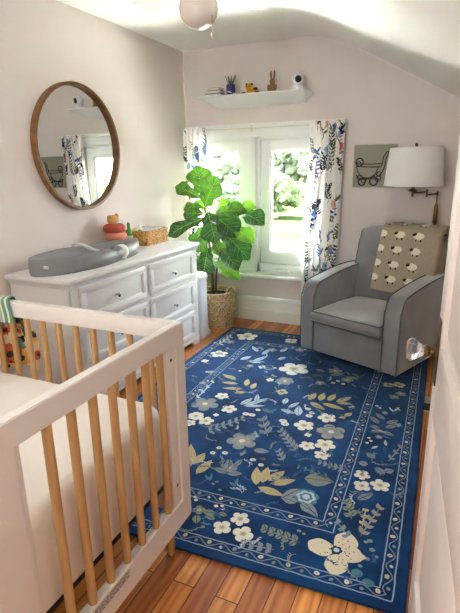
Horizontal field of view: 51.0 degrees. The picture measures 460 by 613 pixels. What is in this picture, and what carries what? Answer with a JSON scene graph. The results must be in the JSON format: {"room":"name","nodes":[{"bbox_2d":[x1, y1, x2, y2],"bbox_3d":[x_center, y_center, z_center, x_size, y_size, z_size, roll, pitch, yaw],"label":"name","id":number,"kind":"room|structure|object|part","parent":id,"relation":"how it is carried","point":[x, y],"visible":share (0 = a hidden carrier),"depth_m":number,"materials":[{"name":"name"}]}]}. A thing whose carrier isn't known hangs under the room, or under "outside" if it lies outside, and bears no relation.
{"room":"bedroom","nodes":[
{"label":"bedroom","id":0,"kind":"room"},
{"bbox_2d":[0,0,186,373],"bbox_3d":[-1.768,-0.467,2.374,0.120,2.740,6.558,6,18,24],"label":"wall","id":1,"kind":"structure","parent":0,"point":[139,79],"depth_m":3.54,"materials":[{"name":"beige paint"}]},
{"bbox_2d":[30,81,119,209],"bbox_3d":[-1.092,-1.156,3.514,0.045,0.882,0.882,6,18,24],"label":"round mirror","id":2,"kind":"object","parent":1,"relation":"attached to","point":[74,141],"visible":1,"depth_m":3.48,"materials":[{"name":"brown wood"}]},
{"bbox_2d":[207,281,235,329],"bbox_3d":[-0.125,-0.025,4.891,0.390,0.444,0.382,6,18,24],"label":"basket planter","id":3,"kind":"object","parent":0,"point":[221,300],"depth_m":4.76,"materials":[{"name":"beige wicker"}]},
{"bbox_2d":[53,318,434,612],"bbox_3d":[-0.166,1.072,2.068,3.591,0.100,6.558,6,18,24],"label":"floor","id":4,"kind":"structure","parent":0,"point":[183,582],"depth_m":1.85,"materials":[{"name":"brown wood"}]},
{"bbox_2d":[0,299,190,612],"bbox_3d":[-0.986,0.583,1.812,1.400,1.008,0.893,6,18,24],"label":"crib","id":5,"kind":"object","parent":4,"relation":"on","point":[20,588],"visible":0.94,"depth_m":1.54,"materials":[{"name":"white paint"}]},
{"bbox_2d":[0,295,39,369],"bbox_3d":[-1.107,0.116,2.232,0.497,0.370,0.095,6,18,24],"label":"throw","id":6,"kind":"object","parent":5,"relation":"hanging from","point":[6,317],"visible":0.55,"depth_m":2.20,"materials":[{"name":"multicoloured fabric"}]},
{"bbox_2d":[0,372,162,612],"bbox_3d":[-0.980,0.567,1.803,1.288,0.337,0.784,6,18,24],"label":"mattress","id":7,"kind":"object","parent":5,"relation":"on","point":[15,390],"visible":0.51,"depth_m":1.54,"materials":[{"name":"beige fabric"}]},
{"bbox_3d":[-0.814,0.022,2.055,1.326,0.069,0.036,6,18,24],"label":"rail","id":8,"kind":"part","parent":5,"relation":"part of","materials":[{"name":"white paint"}]},
{"bbox_3d":[-0.801,0.748,2.264,1.326,0.090,0.028,6,18,24],"label":"rail","id":9,"kind":"part","parent":5,"relation":"part of","materials":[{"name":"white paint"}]},
{"bbox_2d":[4,241,199,394],"bbox_3d":[-0.830,0.064,3.748,0.536,0.928,1.624,6,18,24],"label":"dresser","id":10,"kind":"object","parent":4,"relation":"on","point":[159,281],"visible":0.6,"depth_m":3.31,"materials":[{"name":"white paint"}]},
{"bbox_2d":[28,238,138,276],"bbox_3d":[-0.981,-0.369,3.382,0.435,0.111,1.046,6,18,24],"label":"changing pad","id":11,"kind":"object","parent":10,"relation":"on","point":[73,259],"visible":1,"depth_m":3.18,"materials":[{"name":"grey plastic"}]},
{"bbox_3d":[-0.772,-0.091,3.262,0.025,0.234,0.700,6,18,24],"label":"drawer","id":12,"kind":"part","parent":10,"relation":"part of","materials":[{"name":"white paint"}]},
{"bbox_2d":[103,213,126,240],"bbox_3d":[-0.923,-0.599,3.860,0.195,0.284,0.196,6,18,24],"label":"stacking toy","id":13,"kind":"object","parent":10,"relation":"on","point":[114,230],"visible":0.76,"depth_m":3.79,"materials":[{"name":"red"}]},
{"bbox_3d":[-0.763,0.426,3.411,0.025,0.240,0.700,6,18,24],"label":"drawer","id":14,"kind":"part","parent":10,"relation":"part of","materials":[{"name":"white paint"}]},
{"bbox_3d":[-0.768,0.168,3.337,0.025,0.246,0.700,6,18,24],"label":"drawer","id":15,"kind":"part","parent":10,"relation":"part of","materials":[{"name":"white paint"}]},
{"bbox_2d":[126,222,132,238],"bbox_3d":[-0.839,-0.600,4.015,0.061,0.200,0.061,6,18,24],"label":"lotion bottle","id":16,"kind":"object","parent":10,"relation":"on","point":[129,232],"visible":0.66,"depth_m":3.99,"materials":[{"name":"green plastic"}]},
{"bbox_2d":[124,226,168,245],"bbox_3d":[-0.725,-0.619,4.207,0.254,0.127,0.345,6,18,24],"label":"wicker basket","id":17,"kind":"object","parent":10,"relation":"on","point":[152,237],"visible":0.73,"depth_m":4.07,"materials":[{"name":"beige wicker"}]},
{"bbox_2d":[133,226,162,230],"bbox_3d":[-0.714,-0.632,4.229,0.170,0.122,0.235,6,18,24],"label":"folded cloths","id":18,"kind":"object","parent":17,"relation":"in","point":[146,228],"visible":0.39,"depth_m":4.17,"materials":[{"name":"white fabric"}]},
{"bbox_3d":[-0.465,-0.283,3.908,0.025,0.234,0.670,6,18,24],"label":"drawer","id":19,"kind":"part","parent":10,"relation":"part of","materials":[{"name":"white paint"}]},
{"bbox_3d":[-0.461,-0.023,3.983,0.025,0.246,0.670,6,18,24],"label":"drawer","id":20,"kind":"part","parent":10,"relation":"part of","materials":[{"name":"white paint"}]},
{"bbox_3d":[-0.457,0.235,4.057,0.025,0.240,0.670,6,18,24],"label":"drawer","id":21,"kind":"part","parent":10,"relation":"part of","materials":[{"name":"white paint"}]},
{"bbox_2d":[197,271,210,339],"bbox_3d":[-0.329,-0.022,4.580,0.240,0.617,0.228,6,18,24],"label":"pail","id":22,"kind":"object","parent":4,"relation":"on","point":[204,331],"visible":0.41,"depth_m":4.52,"materials":[{"name":"white plastic"}]},
{"bbox_3d":[-0.334,-0.287,4.503,0.212,0.065,0.206,6,18,24],"label":"pail lid","id":23,"kind":"part","parent":22,"relation":"part of","materials":[{"name":"white plastic"}]},
{"bbox_2d":[168,166,264,329],"bbox_3d":[-0.092,-0.554,4.687,0.989,1.572,0.419,9,19,31],"label":"fiddle leaf fig","id":24,"kind":"object","parent":4,"relation":"on","point":[224,225],"visible":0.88,"depth_m":4.58,"materials":[{"name":"green plant"}]},
{"bbox_3d":[-0.211,-0.586,4.808,0.103,1.032,0.048,6,18,24],"label":"stem","id":25,"kind":"part","parent":24,"relation":"part of","materials":[{"name":"brown plant"}]},
{"bbox_3d":[-0.095,-0.421,4.791,0.142,0.721,0.028,4,17,16],"label":"stem","id":26,"kind":"part","parent":24,"relation":"part of","materials":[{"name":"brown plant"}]},
{"bbox_2d":[129,327,427,612],"bbox_3d":[0.305,0.661,3.255,1.909,0.016,2.840,6,18,24],"label":"area rug","id":27,"kind":"object","parent":4,"relation":"on","point":[304,462],"visible":0.84,"depth_m":2.58,"materials":[{"name":"blue carpet"}]},
{"bbox_2d":[300,225,447,377],"bbox_3d":[1.173,-0.090,3.893,0.897,1.045,0.880,-15,21,-41],"label":"armchair","id":28,"kind":"object","parent":27,"relation":"on","point":[344,318],"visible":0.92,"depth_m":3.71,"materials":[{"name":"grey fabric"}]},
{"bbox_3d":[0.935,-0.037,4.204,0.830,0.637,0.136,-15,21,-41],"label":"armrest","id":29,"kind":"part","parent":28,"relation":"part of","materials":[{"name":"grey fabric"}]},
{"bbox_3d":[1.184,0.224,3.989,0.792,0.247,0.870,-15,21,-41],"label":"panel","id":30,"kind":"part","parent":28,"relation":"part of","materials":[{"name":"grey fabric"}]},
{"bbox_2d":[310,296,386,337],"bbox_3d":[1.090,0.053,3.851,0.664,0.158,0.624,-15,21,-41],"label":"seat cushion","id":31,"kind":"object","parent":28,"relation":"on","point":[359,316],"depth_m":3.72,"materials":[{"name":"grey fabric"}]},
{"bbox_3d":[1.391,-0.209,4.071,0.300,0.922,0.704,-15,21,-41],"label":"backrest","id":32,"kind":"part","parent":28,"relation":"part of","materials":[{"name":"grey fabric"}]},
{"bbox_2d":[370,221,449,292],"bbox_3d":[1.477,-0.379,3.941,0.332,0.583,0.521,-15,21,-40],"label":"blanket","id":33,"kind":"object","parent":28,"relation":"on","point":[406,252],"visible":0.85,"depth_m":3.87,"materials":[{"name":"beige fabric"}]},
{"bbox_3d":[1.443,0.106,3.679,0.830,0.637,0.136,-15,21,-41],"label":"armrest","id":34,"kind":"part","parent":28,"relation":"part of","materials":[{"name":"grey fabric"}]},
{"bbox_2d":[383,143,443,224],"bbox_3d":[1.530,-0.476,4.060,0.527,1.718,0.464,6,18,24],"label":"wall lamp","id":35,"kind":"object","parent":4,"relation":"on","point":[412,167],"visible":0.86,"depth_m":3.72,"materials":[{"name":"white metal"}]},
{"bbox_2d":[408,187,417,191],"bbox_3d":[1.492,-0.984,3.928,0.076,0.108,0.076,6,18,24],"label":"socket","id":36,"kind":"object","parent":35,"relation":"attached to","point":[412,189],"depth_m":3.92,"materials":[{"name":"gold metal"}]},
{"bbox_3d":[1.490,-1.126,3.887,0.464,0.296,0.464,6,18,24],"label":"lamp shade","id":37,"kind":"part","parent":35,"relation":"part of","materials":[{"name":"white fabric"}]},
{"bbox_3d":[1.599,-0.926,3.939,0.228,0.062,0.042,-2,16,-3],"label":"swing arm","id":38,"kind":"part","parent":35,"relation":"part of","materials":[{"name":"gold metal"}]},
{"bbox_2d":[424,396,430,412],"bbox_3d":[1.347,0.658,3.222,0.120,0.007,0.240,6,18,24],"label":"floor vent","id":39,"kind":"object","parent":4,"relation":"in","point":[427,402],"visible":0.42,"depth_m":3.23,"materials":[{"name":"beige"}]},
{"bbox_2d":[424,403,429,410],"bbox_3d":[1.331,0.669,3.190,0.092,0.005,0.117,6,18,24],"label":"grille","id":40,"kind":"object","parent":39,"relation":"attached to","point":[426,405],"depth_m":3.20,"materials":[{"name":"black metal"}]},
{"bbox_2d":[406,138,459,612],"bbox_3d":[0.458,0.239,1.063,0.125,2.022,0.921,5,17,18],"label":"door","id":41,"kind":"structure","parent":4,"relation":"on","point":[435,578],"depth_m":1.24,"materials":[{"name":"beige paint"}]},
{"bbox_3d":[0.553,0.129,1.436,0.053,0.074,0.074,5,17,18],"label":"handle","id":42,"kind":"part","parent":41,"relation":"part of","materials":[{"name":"clear glass"}]},
{"bbox_3d":[0.609,0.133,1.417,0.005,0.200,0.056,5,17,18],"label":"knob plate","id":43,"kind":"part","parent":41,"relation":"part of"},
{"bbox_2d":[57,0,459,97],"bbox_3d":[-0.193,-1.061,1.449,3.371,1.177,6.558,6,18,24],"label":"ceiling","id":44,"kind":"structure","parent":0,"point":[421,38],"depth_m":3.34,"materials":[{"name":"white paint"}]},
{"bbox_2d":[133,0,264,38],"bbox_3d":[-0.137,-1.641,2.551,1.182,0.434,1.182,6,18,24],"label":"ceiling fan","id":45,"kind":"object","parent":44,"relation":"hanging from","point":[196,14],"visible":1,"depth_m":2.53,"materials":[{"name":"white"}]},
{"bbox_3d":[-0.413,-1.796,2.814,0.134,0.032,0.445,-13,20,-36],"label":"blade","id":46,"kind":"part","parent":45,"relation":"part of","materials":[{"name":"white"}]},
{"bbox_3d":[-0.167,-1.574,2.558,0.206,0.190,0.206,6,18,24],"label":"globe","id":47,"kind":"part","parent":45,"relation":"part of","materials":[{"name":"white glass"}]},
{"bbox_3d":[0.048,-1.808,2.832,0.134,0.032,0.445,10,19,32],"label":"blade","id":48,"kind":"part","parent":45,"relation":"part of","materials":[{"name":"white"}]},
{"bbox_2d":[183,36,459,299],"bbox_3d":[1.184,-1.108,4.425,3.471,2.740,0.200,6,18,24],"label":"wall","id":49,"kind":"structure","parent":0,"point":[381,102],"depth_m":4.24,"materials":[{"name":"beige paint"}]},
{"bbox_2d":[206,138,247,269],"bbox_3d":[-0.059,-1.058,5.036,0.635,1.315,0.150,6,18,24],"label":"window","id":50,"kind":"structure","parent":49,"relation":"in","point":[227,145],"depth_m":4.83,"materials":[{"name":"white paint"}]},
{"bbox_2d":[248,137,256,271],"bbox_3d":[0.258,-1.016,4.875,0.080,1.315,0.210,6,18,24],"label":"trim","id":51,"kind":"structure","parent":49,"relation":"attached to","point":[252,141],"depth_m":4.72,"materials":[{"name":"white paint"}]},
{"bbox_2d":[197,88,313,108],"bbox_3d":[0.224,-1.870,4.364,1.018,0.081,0.308,6,18,24],"label":"wall shelf","id":52,"kind":"object","parent":49,"relation":"attached to","point":[291,96],"visible":1,"depth_m":4.33,"materials":[{"name":"white paint"}]},
{"bbox_2d":[205,93,224,96],"bbox_3d":[-0.140,-1.954,4.473,0.165,0.030,0.100,6,18,24],"label":"book","id":53,"kind":"object","parent":52,"relation":"on","point":[213,94],"visible":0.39,"depth_m":4.43,"materials":[{"name":"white paper"}]},
{"bbox_2d":[205,90,224,93],"bbox_3d":[-0.137,-1.981,4.464,0.150,0.026,0.100,7,18,26],"label":"book","id":54,"kind":"object","parent":53,"relation":"on","point":[212,91],"visible":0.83,"depth_m":4.43,"materials":[{"name":"grey paper"}]},
{"bbox_2d":[208,87,223,90],"bbox_3d":[-0.130,-2.003,4.454,0.115,0.022,0.100,8,18,28],"label":"book","id":55,"kind":"object","parent":54,"relation":"on","point":[215,88],"visible":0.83,"depth_m":4.42,"materials":[{"name":"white paper"}]},
{"bbox_2d":[225,74,235,94],"bbox_3d":[0.008,-2.010,4.382,0.113,0.184,0.108,6,18,24],"label":"potted snake plant","id":56,"kind":"object","parent":52,"relation":"on","point":[230,87],"visible":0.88,"depth_m":4.36,"materials":[{"name":"green plant"}]},
{"bbox_3d":[0.007,-1.970,4.399,0.084,0.098,0.084,6,18,24],"label":"pot","id":57,"kind":"part","parent":56,"relation":"part of","materials":[{"name":"blue ceramic"}]},
{"bbox_2d":[241,83,259,93],"bbox_3d":[0.182,-1.945,4.307,0.172,0.095,0.091,1,16,5],"label":"toy","id":58,"kind":"object","parent":52,"relation":"on","point":[249,88],"visible":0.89,"depth_m":4.28,"materials":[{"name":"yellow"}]},
{"bbox_2d":[267,70,276,90],"bbox_3d":[0.370,-1.970,4.219,0.093,0.185,0.084,6,18,24],"label":"bunny figurine","id":59,"kind":"object","parent":52,"relation":"on","point":[272,87],"visible":0.88,"depth_m":4.21,"materials":[{"name":"brown wood"}]},
{"bbox_2d":[292,73,302,88],"bbox_3d":[0.578,-1.924,4.128,0.100,0.141,0.107,6,18,24],"label":"camera","id":60,"kind":"object","parent":52,"relation":"on","point":[297,79],"visible":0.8,"depth_m":4.10,"materials":[{"name":"white plastic"}]},
{"bbox_2d":[214,268,300,280],"bbox_3d":[0.336,-0.345,4.996,1.619,0.045,0.280,6,18,24],"label":"trim","id":61,"kind":"structure","parent":49,"relation":"attached to","point":[293,277],"depth_m":4.87,"materials":[{"name":"white paint"}]},
{"bbox_2d":[185,118,345,264],"bbox_3d":[0.292,-1.031,4.737,1.609,1.448,0.034,6,18,24],"label":"trim","id":62,"kind":"structure","parent":49,"relation":"attached to","point":[296,130],"depth_m":4.54,"materials":[{"name":"white paint"}]},
{"bbox_2d":[235,294,300,324],"bbox_3d":[1.103,0.109,4.695,3.351,0.255,0.024,6,18,24],"label":"baseboard","id":63,"kind":"structure","parent":49,"relation":"attached to","point":[278,310],"depth_m":5.00,"materials":[{"name":"white paint"}]},
{"bbox_2d":[206,122,347,131],"bbox_3d":[0.282,-1.676,4.516,1.643,0.060,0.052,6,18,24],"label":"curtain rod","id":64,"kind":"object","parent":49,"relation":"attached to","point":[251,127],"visible":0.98,"depth_m":4.52,"materials":[{"name":"beige metal"}]},
{"bbox_2d":[182,128,206,258],"bbox_3d":[-0.334,-0.842,4.998,0.265,1.890,0.040,6,18,24],"label":"curtain","id":65,"kind":"object","parent":64,"relation":"hanging from","point":[194,140],"visible":0.27,"depth_m":4.80,"materials":[{"name":"white fabric"}]},
{"bbox_2d":[301,120,345,324],"bbox_3d":[0.846,-0.713,4.476,0.358,1.895,0.044,6,18,24],"label":"curtain","id":66,"kind":"object","parent":64,"relation":"hanging from","point":[324,179],"visible":0.78,"depth_m":4.39,"materials":[{"name":"white fabric"}]},
{"bbox_2d":[256,135,310,273],"bbox_3d":[0.603,-0.975,4.710,0.690,1.315,0.212,6,18,24],"label":"window","id":67,"kind":"structure","parent":49,"relation":"in","point":[268,260],"depth_m":4.79,"materials":[{"name":"white paint"}]},
{"bbox_3d":[0.527,-0.358,4.851,0.146,0.055,0.059,6,18,24],"label":"crank handle","id":68,"kind":"part","parent":67,"relation":"part of","materials":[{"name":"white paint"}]},
{"bbox_2d":[352,143,398,187],"bbox_3d":[1.265,-1.228,4.217,0.372,0.368,0.034,6,18,24],"label":"print","id":69,"kind":"object","parent":49,"relation":"attached to","point":[370,161],"visible":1,"depth_m":4.22,"materials":[{"name":"beige"}]},
{"label":"outside","id":70,"kind":"structure","parent":0,"visible":0},
{"bbox_2d":[209,178,304,250],"bbox_3d":[18.012,-40.203,154.884,340.000,0.200,294.000,6,18,24],"label":"ground","id":71,"kind":"structure","parent":70,"point":[291,241],"depth_m":39.41,"materials":[{"name":"white"}]},
{"bbox_2d":[207,153,237,167],"bbox_3d":[-1.400,-19.126,66.183,9.571,9.273,8.444,6,18,24],"label":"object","id":72,"kind":"object","parent":71,"relation":"on","point":[210,157],"visible":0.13,"depth_m":62.47,"materials":[{"name":"green plant"}]},
{"bbox_2d":[208,153,238,204],"bbox_3d":[0.471,-13.197,50.981,5.654,6.239,6.618,6,18,24],"label":"tree","id":73,"kind":"object","parent":71,"relation":"on","point":[227,170],"visible":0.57,"depth_m":49.18,"materials":[{"name":"green plant"}]},
{"bbox_2d":[273,160,292,178],"bbox_3d":[6.560,-21.484,71.082,9.856,10.834,10.511,-7,17,-22],"label":"tree","id":74,"kind":"object","parent":71,"relation":"on","point":[281,168],"visible":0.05,"depth_m":67.05,"materials":[{"name":"green plant"}]},
{"bbox_2d":[273,225,301,231],"bbox_3d":[5.380,-5.721,35.575,100.000,0.020,3.500,6,18,24],"label":"path","id":75,"kind":"structure","parent":71,"relation":"on","point":[284,228],"depth_m":35.90,"materials":[{"name":"white"}]},
{"bbox_2d":[273,171,303,217],"bbox_3d":[4.165,-9.908,43.090,4.636,4.170,4.365,6,18,24],"label":"tree","id":76,"kind":"object","parent":71,"relation":"on","point":[286,192],"visible":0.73,"depth_m":41.46,"materials":[{"name":"green plant"}]},
{"bbox_2d":[273,151,309,205],"bbox_3d":[9.100,-15.802,54.016,7.180,9.282,8.413,-10,18,-28],"label":"tree","id":77,"kind":"object","parent":71,"relation":"on","point":[296,163],"visible":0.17,"depth_m":53.84,"materials":[{"name":"green plant"}]},
{"bbox_3d":[8.403,-16.895,53.866,8.399,7.076,7.686,6,18,24],"label":"crown","id":78,"kind":"part","parent":77,"relation":"part of","materials":[{"name":"green plant"}]}
]}

